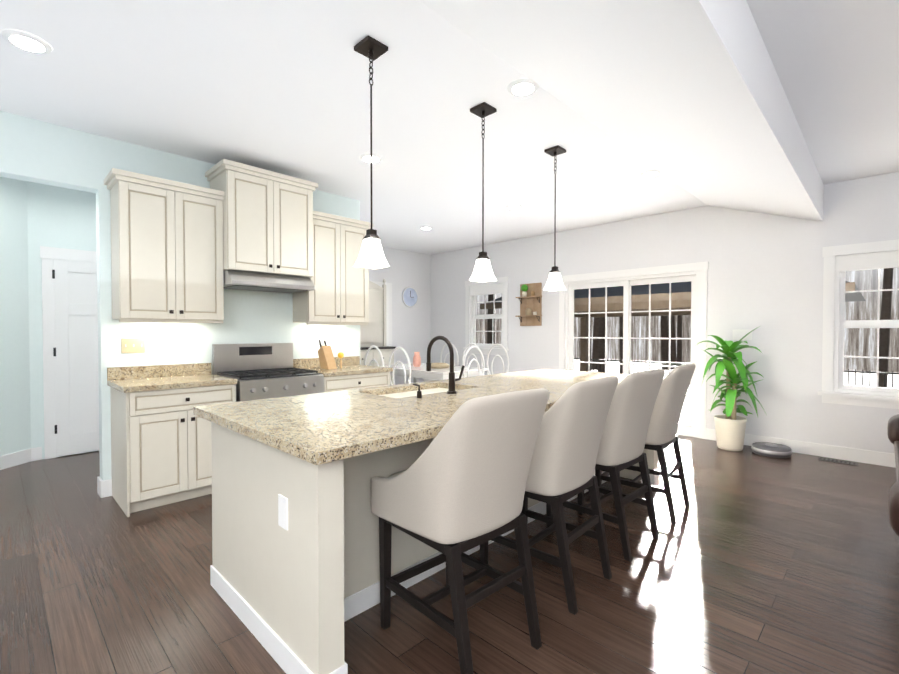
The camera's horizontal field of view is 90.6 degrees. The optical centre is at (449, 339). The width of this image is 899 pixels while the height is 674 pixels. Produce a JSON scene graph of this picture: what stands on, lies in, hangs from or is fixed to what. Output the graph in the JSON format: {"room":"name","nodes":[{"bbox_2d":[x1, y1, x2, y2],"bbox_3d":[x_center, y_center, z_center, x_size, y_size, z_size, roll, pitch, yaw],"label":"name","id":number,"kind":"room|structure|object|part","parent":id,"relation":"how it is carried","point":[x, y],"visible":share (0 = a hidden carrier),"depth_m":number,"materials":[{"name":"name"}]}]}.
{"room":"dining room and kitchen","nodes":[
{"label":"dining room and kitchen","id":0,"kind":"room"},
{"bbox_2d":[0,177,98,458],"bbox_3d":[-4.296,-0.192,4.510,1.500,2.830,5.260,1,1,44],"label":"wall","id":1,"kind":"structure","parent":0,"point":[34,217],"depth_m":4.44,"materials":[{"name":"blue paint"}]},
{"bbox_2d":[0,447,41,469],"bbox_3d":[-4.230,1.167,3.992,0.670,0.130,0.880,1,1,44],"label":"baseboard","id":2,"kind":"structure","parent":1,"relation":"attached to","point":[32,454],"depth_m":4.37,"materials":[{"name":"white wood"}]},
{"bbox_2d":[40,246,96,458],"bbox_3d":[-3.800,0.132,4.870,0.025,2.170,0.980,1,1,44],"label":"door frame","id":3,"kind":"structure","parent":1,"relation":"attached to","point":[48,255],"depth_m":4.56,"materials":[{"name":"white wood"}]},
{"bbox_2d":[52,259,98,456],"bbox_3d":[-3.803,0.187,4.865,0.030,2.040,0.792,1,1,44],"label":"pantry door","id":4,"kind":"structure","parent":1,"relation":"in","point":[75,351],"depth_m":4.71,"materials":[{"name":"white"}]},
{"bbox_2d":[0,111,359,480],"bbox_3d":[-2.982,-0.172,3.321,0.140,2.830,5.400,1,1,44],"label":"wall","id":5,"kind":"structure","parent":0,"point":[38,151],"depth_m":3.62,"materials":[{"name":"paint"}]},
{"bbox_2d":[121,338,144,352],"bbox_3d":[-2.576,0.048,3.627,0.014,0.120,0.160,1,1,44],"label":"light switch","id":6,"kind":"object","parent":5,"relation":"attached to","point":[132,345],"visible":1,"depth_m":3.62,"materials":[{"name":"beige plastic"}]},
{"bbox_2d":[108,171,187,322],"bbox_3d":[-2.408,-0.686,3.546,0.339,1.051,0.419,1,1,44],"label":"upper cabinet","id":7,"kind":"object","parent":5,"relation":"attached to","point":[178,249],"depth_m":3.42,"materials":[{"name":"beige wood"}]},
{"bbox_2d":[184,187,223,322],"bbox_3d":[-2.194,-0.690,3.765,0.339,1.051,0.419,1,1,44],"label":"upper cabinet","id":8,"kind":"object","parent":5,"relation":"attached to","point":[203,210],"depth_m":3.69,"materials":[{"name":"beige wood"}]},
{"bbox_2d":[108,356,359,378],"bbox_3d":[-1.872,0.256,4.341,0.022,0.100,2.350,1,1,44],"label":"backsplash","id":9,"kind":"structure","parent":5,"relation":"attached to","point":[199,368],"depth_m":3.84,"materials":[{"name":"beige stone"}]},
{"bbox_2d":[208,163,283,274],"bbox_3d":[-1.855,-1.030,4.033,0.439,0.861,0.447,1,1,44],"label":"upper cabinet","id":10,"kind":"object","parent":5,"relation":"attached to","point":[253,229],"depth_m":3.86,"materials":[{"name":"beige wood"}]},
{"bbox_2d":[223,270,314,292],"bbox_3d":[-1.721,-0.530,4.134,0.500,0.131,0.759,1,1,44],"label":"range hood","id":11,"kind":"object","parent":10,"relation":"attached to","point":[243,280],"visible":0.9,"depth_m":3.97,"materials":[{"name":"silver metal"}]},
{"bbox_2d":[280,175,315,278],"bbox_3d":[-1.622,-1.034,4.271,0.439,0.861,0.446,1,1,44],"label":"upper cabinet","id":12,"kind":"object","parent":5,"relation":"attached to","point":[297,214],"depth_m":4.17,"materials":[{"name":"beige wood"}]},
{"bbox_2d":[293,215,347,322],"bbox_3d":[-1.356,-0.705,4.619,0.339,1.051,0.415,1,1,44],"label":"upper cabinet","id":13,"kind":"object","parent":5,"relation":"attached to","point":[328,303],"depth_m":4.52,"materials":[{"name":"beige wood"}]},
{"bbox_2d":[348,219,370,322],"bbox_3d":[-1.146,-0.708,4.834,0.339,1.051,0.413,1,1,44],"label":"upper cabinet","id":14,"kind":"object","parent":5,"relation":"attached to","point":[358,277],"depth_m":4.76,"materials":[{"name":"beige wood"}]},
{"bbox_2d":[369,246,430,384],"bbox_3d":[-1.490,-0.248,7.773,0.140,2.830,3.330,1,1,44],"label":"wall","id":15,"kind":"structure","parent":0,"point":[411,330],"depth_m":8.39,"materials":[{"name":"white paint"}]},
{"bbox_2d":[371,281,391,345],"bbox_3d":[-1.397,-0.383,7.735,0.038,1.280,1.010,1,1,44],"label":"window frame","id":16,"kind":"structure","parent":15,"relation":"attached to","point":[388,314],"depth_m":8.02,"materials":[{"name":"white wood"}]},
{"bbox_2d":[402,287,417,307],"bbox_3d":[-0.744,-0.804,8.398,0.033,0.394,0.394,1,1,44],"label":"wall clock","id":17,"kind":"object","parent":15,"relation":"attached to","point":[410,297],"visible":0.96,"depth_m":8.38,"materials":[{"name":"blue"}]},
{"bbox_2d":[0,434,898,673],"bbox_3d":[0.049,1.307,2.511,10.540,0.100,8.730,1,1,44],"label":"floor","id":18,"kind":"structure","parent":0,"point":[750,562],"depth_m":2.24,"materials":[{"name":"brown wood"}]},
{"bbox_2d":[110,383,236,516],"bbox_3d":[-2.209,0.799,3.577,0.622,0.880,0.734,1,1,44],"label":"base cabinet","id":19,"kind":"object","parent":18,"relation":"on","point":[161,451],"depth_m":3.29,"materials":[{"name":"beige wood"}]},
{"bbox_2d":[108,375,235,394],"bbox_3d":[-2.211,0.339,3.558,0.635,0.040,0.755,1,1,44],"label":"countertop","id":20,"kind":"structure","parent":19,"relation":"on","point":[162,382],"depth_m":3.42,"materials":[{"name":"beige stone"}]},
{"bbox_2d":[212,343,323,401],"bbox_3d":[-1.643,0.635,4.077,0.706,1.190,0.753,1,1,44],"label":"range","id":21,"kind":"object","parent":18,"relation":"on","point":[257,371],"visible":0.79,"depth_m":4.06,"materials":[{"name":"silver metal"}]},
{"bbox_2d":[324,371,391,391],"bbox_3d":[-1.130,0.780,4.675,0.619,0.880,0.795,1,1,44],"label":"base cabinet","id":22,"kind":"object","parent":18,"relation":"on","point":[382,378],"depth_m":4.43,"materials":[{"name":"beige wood"}]},
{"bbox_2d":[293,363,391,378],"bbox_3d":[-1.118,0.320,4.673,0.635,0.040,0.822,1,1,44],"label":"countertop","id":23,"kind":"structure","parent":22,"relation":"on","point":[356,369],"depth_m":4.52,"materials":[{"name":"beige stone"}]},
{"bbox_2d":[318,338,343,368],"bbox_3d":[-1.234,0.140,4.660,0.234,0.319,0.212,1,1,44],"label":"knife block","id":24,"kind":"object","parent":23,"relation":"on","point":[326,358],"visible":1,"depth_m":4.60,"materials":[{"name":"brown wood"}]},
{"bbox_2d":[364,346,383,366],"bbox_3d":[-0.894,0.635,6.280,0.455,1.117,0.452,1,1,44],"label":"dining chair","id":25,"kind":"object","parent":18,"relation":"on","point":[379,351],"visible":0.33,"depth_m":6.09,"materials":[{"name":"white"}]},
{"bbox_2d":[360,279,395,383],"bbox_3d":[-1.537,0.077,7.208,0.490,2.200,1.310,1,1,44],"label":"hutch","id":26,"kind":"object","parent":18,"relation":"on","point":[373,332],"visible":0.29,"depth_m":7.39,"materials":[{"name":"paint"}]},
{"bbox_2d":[388,346,410,384],"bbox_3d":[-0.501,0.641,5.896,0.455,1.117,0.452,1,1,44],"label":"dining chair","id":27,"kind":"object","parent":18,"relation":"on","point":[407,356],"visible":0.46,"depth_m":5.68,"materials":[{"name":"white"}]},
{"bbox_2d":[379,363,487,382],"bbox_3d":[-0.328,0.803,6.862,1.600,0.760,0.950,1,1,44],"label":"dining table","id":28,"kind":"object","parent":18,"relation":"on","point":[417,373],"visible":0.25,"depth_m":6.44,"materials":[{"name":"white wood"}]},
{"bbox_2d":[413,352,449,368],"bbox_3d":[-0.273,0.307,6.835,0.635,0.229,0.340,1,1,44],"label":"decor","id":29,"kind":"object","parent":28,"relation":"on","point":[417,360],"visible":0.92,"depth_m":6.89,"materials":[{"name":"pink ceramic"}]},
{"bbox_2d":[208,384,659,673],"bbox_3d":[0.274,0.808,3.038,1.117,0.880,3.198,1,1,44],"label":"kitchen island","id":30,"kind":"object","parent":18,"relation":"on","point":[295,574],"depth_m":1.87,"materials":[{"name":"white paint"}]},
{"bbox_2d":[193,369,664,467],"bbox_3d":[0.288,0.349,3.009,1.240,0.040,3.290,1,1,44],"label":"island countertop","id":31,"kind":"structure","parent":30,"relation":"on","point":[326,427],"depth_m":2.08,"materials":[{"name":"beige stone"}]},
{"bbox_2d":[423,343,458,381],"bbox_3d":[-0.153,0.609,7.822,0.455,1.117,0.452,1,1,44],"label":"dining chair","id":32,"kind":"object","parent":18,"relation":"on","point":[424,380],"visible":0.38,"depth_m":7.85,"materials":[{"name":"white"}]},
{"bbox_2d":[371,388,548,673],"bbox_3d":[0.044,0.729,1.887,0.528,1.078,0.641,-1,1,-43],"label":"stool","id":33,"kind":"object","parent":18,"relation":"on","point":[453,492],"visible":1,"depth_m":1.68,"materials":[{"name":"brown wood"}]},
{"bbox_3d":[-0.014,0.671,1.949,0.490,0.161,0.470,-1,1,-43],"label":"seat","id":34,"kind":"part","parent":33,"relation":"part of","materials":[{"name":"fabric"}]},
{"bbox_2d":[462,343,481,375],"bbox_3d":[0.239,0.615,7.437,0.455,1.117,0.452,1,1,44],"label":"dining chair","id":35,"kind":"object","parent":18,"relation":"on","point":[470,355],"visible":0.29,"depth_m":7.59,"materials":[{"name":"white"}]},
{"bbox_2d":[462,345,484,377],"bbox_3d":[0.487,0.639,6.054,0.452,1.117,0.455,1,1,44],"label":"dining chair","id":36,"kind":"object","parent":18,"relation":"on","point":[467,351],"visible":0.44,"depth_m":6.17,"materials":[{"name":"white wood"}]},
{"bbox_2d":[487,344,508,374],"bbox_3d":[0.632,0.622,7.052,0.455,1.117,0.452,1,1,44],"label":"dining chair","id":37,"kind":"object","parent":18,"relation":"on","point":[488,372],"visible":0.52,"depth_m":7.17,"materials":[{"name":"white"}]},
{"bbox_2d":[480,376,617,614],"bbox_3d":[0.518,0.720,2.372,0.641,1.078,0.528,1,1,42],"label":"stool","id":38,"kind":"object","parent":18,"relation":"on","point":[564,455],"visible":0.67,"depth_m":2.12,"materials":[{"name":"beige fabric"}]},
{"bbox_2d":[546,369,664,561],"bbox_3d":[0.985,0.712,2.848,0.528,1.078,0.641,-1,1,-44],"label":"stool","id":39,"kind":"object","parent":18,"relation":"on","point":[624,435],"visible":0.58,"depth_m":2.60,"materials":[{"name":"beige fabric"}]},
{"bbox_2d":[595,363,695,524],"bbox_3d":[1.457,0.704,3.330,0.641,1.078,0.528,1,1,40],"label":"stool","id":40,"kind":"object","parent":18,"relation":"on","point":[661,436],"visible":0.62,"depth_m":3.06,"materials":[{"name":"beige fabric"}]},
{"bbox_2d":[698,327,763,450],"bbox_3d":[3.081,0.533,4.914,0.688,1.365,0.560,1,1,44],"label":"dracaena plant","id":41,"kind":"object","parent":18,"relation":"on","point":[730,426],"visible":1,"depth_m":4.87,"materials":[{"name":"green plant"}]},
{"bbox_2d":[751,442,791,457],"bbox_3d":[3.438,1.168,4.753,0.352,0.102,0.352,1,1,44],"label":"robot vacuum","id":42,"kind":"object","parent":18,"relation":"on","point":[773,450],"visible":1,"depth_m":4.66,"materials":[{"name":"grey metal"}]},
{"bbox_2d":[818,457,857,465],"bbox_3d":[3.894,1.219,4.461,0.300,0.009,0.100,1,1,44],"label":"floor vent","id":43,"kind":"object","parent":18,"relation":"in","point":[838,461],"visible":1,"depth_m":4.45,"materials":[{"name":"grey metal"}]},
{"bbox_2d":[887,414,898,535],"bbox_3d":[2.827,0.764,2.096,1.085,0.940,2.270,1,1,44],"label":"sofa","id":44,"kind":"object","parent":18,"relation":"on","point":[893,430],"visible":1,"depth_m":1.81,"materials":[{"name":"brown leather"}]},
{"bbox_2d":[0,0,898,254],"bbox_3d":[0.049,-1.623,2.461,10.540,0.100,8.730,1,1,44],"label":"ceiling","id":45,"kind":"structure","parent":0,"point":[281,86],"depth_m":2.96,"materials":[{"name":"paint"}]},
{"bbox_2d":[1,29,51,53],"bbox_3d":[-2.223,-1.563,2.343,0.196,0.014,0.196,1,1,44],"label":"recessed light","id":46,"kind":"object","parent":45,"relation":"in","point":[26,41],"visible":1,"depth_m":2.32,"materials":[{"name":"white plastic"}]},
{"bbox_2d":[360,153,381,162],"bbox_3d":[-0.690,-1.590,3.907,0.196,0.014,0.196,1,1,44],"label":"recessed light","id":47,"kind":"object","parent":45,"relation":"in","point":[366,157],"visible":0.94,"depth_m":3.88,"materials":[{"name":"white"}]},
{"bbox_2d":[354,35,388,268],"bbox_3d":[-0.420,-0.983,2.393,0.138,1.174,0.138,1,1,44],"label":"pendant light","id":48,"kind":"object","parent":45,"relation":"hanging from","point":[371,255],"visible":1,"depth_m":2.38,"materials":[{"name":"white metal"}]},
{"bbox_2d":[420,226,432,229],"bbox_3d":[-0.342,-1.635,6.519,0.196,0.014,0.196,1,1,44],"label":"recessed light","id":49,"kind":"object","parent":45,"relation":"in","point":[426,227],"visible":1,"depth_m":6.48,"materials":[{"name":"white"}]},
{"bbox_2d":[469,102,496,281],"bbox_3d":[0.231,-0.995,3.057,0.138,1.174,0.138,1,1,44],"label":"pendant light","id":50,"kind":"object","parent":45,"relation":"hanging from","point":[482,271],"visible":1,"depth_m":3.04,"materials":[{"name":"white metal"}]},
{"bbox_2d":[507,78,538,95],"bbox_3d":[0.460,-1.571,2.780,0.196,0.014,0.196,1,1,44],"label":"recessed light","id":51,"kind":"object","parent":45,"relation":"in","point":[522,87],"visible":1,"depth_m":2.76,"materials":[{"name":"white"}]},
{"bbox_2d":[544,145,565,290],"bbox_3d":[0.888,-1.006,3.742,0.138,1.174,0.138,1,1,44],"label":"pendant light","id":52,"kind":"object","parent":45,"relation":"hanging from","point":[554,282],"visible":1,"depth_m":3.73,"materials":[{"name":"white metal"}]},
{"bbox_2d":[419,0,823,220],"bbox_3d":[0.542,-1.374,1.982,1.080,0.379,8.449,1,1,44],"label":"ceiling beam","id":53,"kind":"structure","parent":45,"relation":"attached to","point":[690,96],"depth_m":2.36,"materials":[{"name":"paint"}]},
{"bbox_2d":[431,171,898,453],"bbox_3d":[3.055,-0.210,5.553,10.540,2.830,0.140,1,1,44],"label":"wall","id":54,"kind":"structure","parent":0,"point":[765,271],"depth_m":5.10,"materials":[{"name":"white paint"}]},
{"bbox_2d":[463,277,508,354],"bbox_3d":[0.666,-0.402,7.842,1.000,1.325,0.190,1,1,44],"label":"kitchen window","id":55,"kind":"structure","parent":54,"relation":"in","point":[474,289],"depth_m":7.87,"materials":[{"name":"white wood"}]},
{"bbox_2d":[515,283,541,325],"bbox_3d":[1.268,-0.562,7.110,0.440,0.680,0.125,1,1,44],"label":"shelf","id":56,"kind":"object","parent":54,"relation":"attached to","point":[530,298],"visible":1,"depth_m":7.11,"materials":[{"name":"brown wood"}]},
{"bbox_2d":[559,261,707,438],"bbox_3d":[2.439,0.120,6.138,2.030,2.150,0.155,1,1,44],"label":"door","id":57,"kind":"structure","parent":54,"relation":"in","point":[697,278],"depth_m":5.90,"materials":[{"name":"white wood"}]},
{"bbox_2d":[733,329,751,339],"bbox_3d":[3.376,-0.058,5.132,0.190,0.120,0.014,1,1,44],"label":"switch plate","id":58,"kind":"object","parent":54,"relation":"attached to","point":[738,334],"visible":0.83,"depth_m":5.13,"materials":[{"name":"white plastic"}]},
{"bbox_2d":[705,428,895,467],"bbox_3d":[4.890,1.172,3.669,4.970,0.130,0.015,1,1,44],"label":"baseboard","id":59,"kind":"structure","parent":54,"relation":"attached to","point":[816,449],"depth_m":4.61,"materials":[{"name":"white wood"}]},
{"bbox_2d":[818,239,898,408],"bbox_3d":[4.302,-0.146,4.283,1.140,1.615,0.190,1,1,44],"label":"living room window","id":60,"kind":"structure","parent":54,"relation":"in","point":[837,265],"depth_m":4.52,"materials":[{"name":"white wood"}]},
{"label":"outside","id":61,"kind":"structure","parent":0,"visible":0},
{"bbox_2d":[476,268,898,372],"bbox_3d":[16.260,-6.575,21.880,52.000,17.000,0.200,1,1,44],"label":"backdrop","id":62,"kind":"structure","parent":61,"point":[860,341],"depth_m":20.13,"materials":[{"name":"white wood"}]},
{"bbox_2d":[574,359,898,423],"bbox_3d":[11.386,1.373,14.183,28.000,0.570,23.810,1,1,44],"label":"ground","id":63,"kind":"structure","parent":61,"point":[685,416],"depth_m":17.25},
{"bbox_2d":[480,281,865,370],"bbox_3d":[4.362,-0.133,9.203,6.100,3.550,4.320,1,1,44],"label":"gazebo","id":64,"kind":"object","parent":63,"relation":"on","point":[680,295],"visible":0.1,"depth_m":7.95,"materials":[{"name":"brown wood"}]},
{"bbox_2d":[487,268,892,387],"bbox_3d":[10.655,-4.181,15.593,19.822,11.542,9.843,1,1,44],"label":"trees","id":65,"kind":"object","parent":63,"relation":"on","point":[598,349],"depth_m":18.23,"materials":[{"name":"plant"}]},
{"bbox_2d":[574,358,898,400],"bbox_3d":[6.837,1.103,10.964,18.000,1.020,0.030,1,1,44],"label":"fence","id":66,"kind":"object","parent":63,"relation":"on","point":[848,370],"visible":0.06,"depth_m":11.85,"materials":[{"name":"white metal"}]}
]}

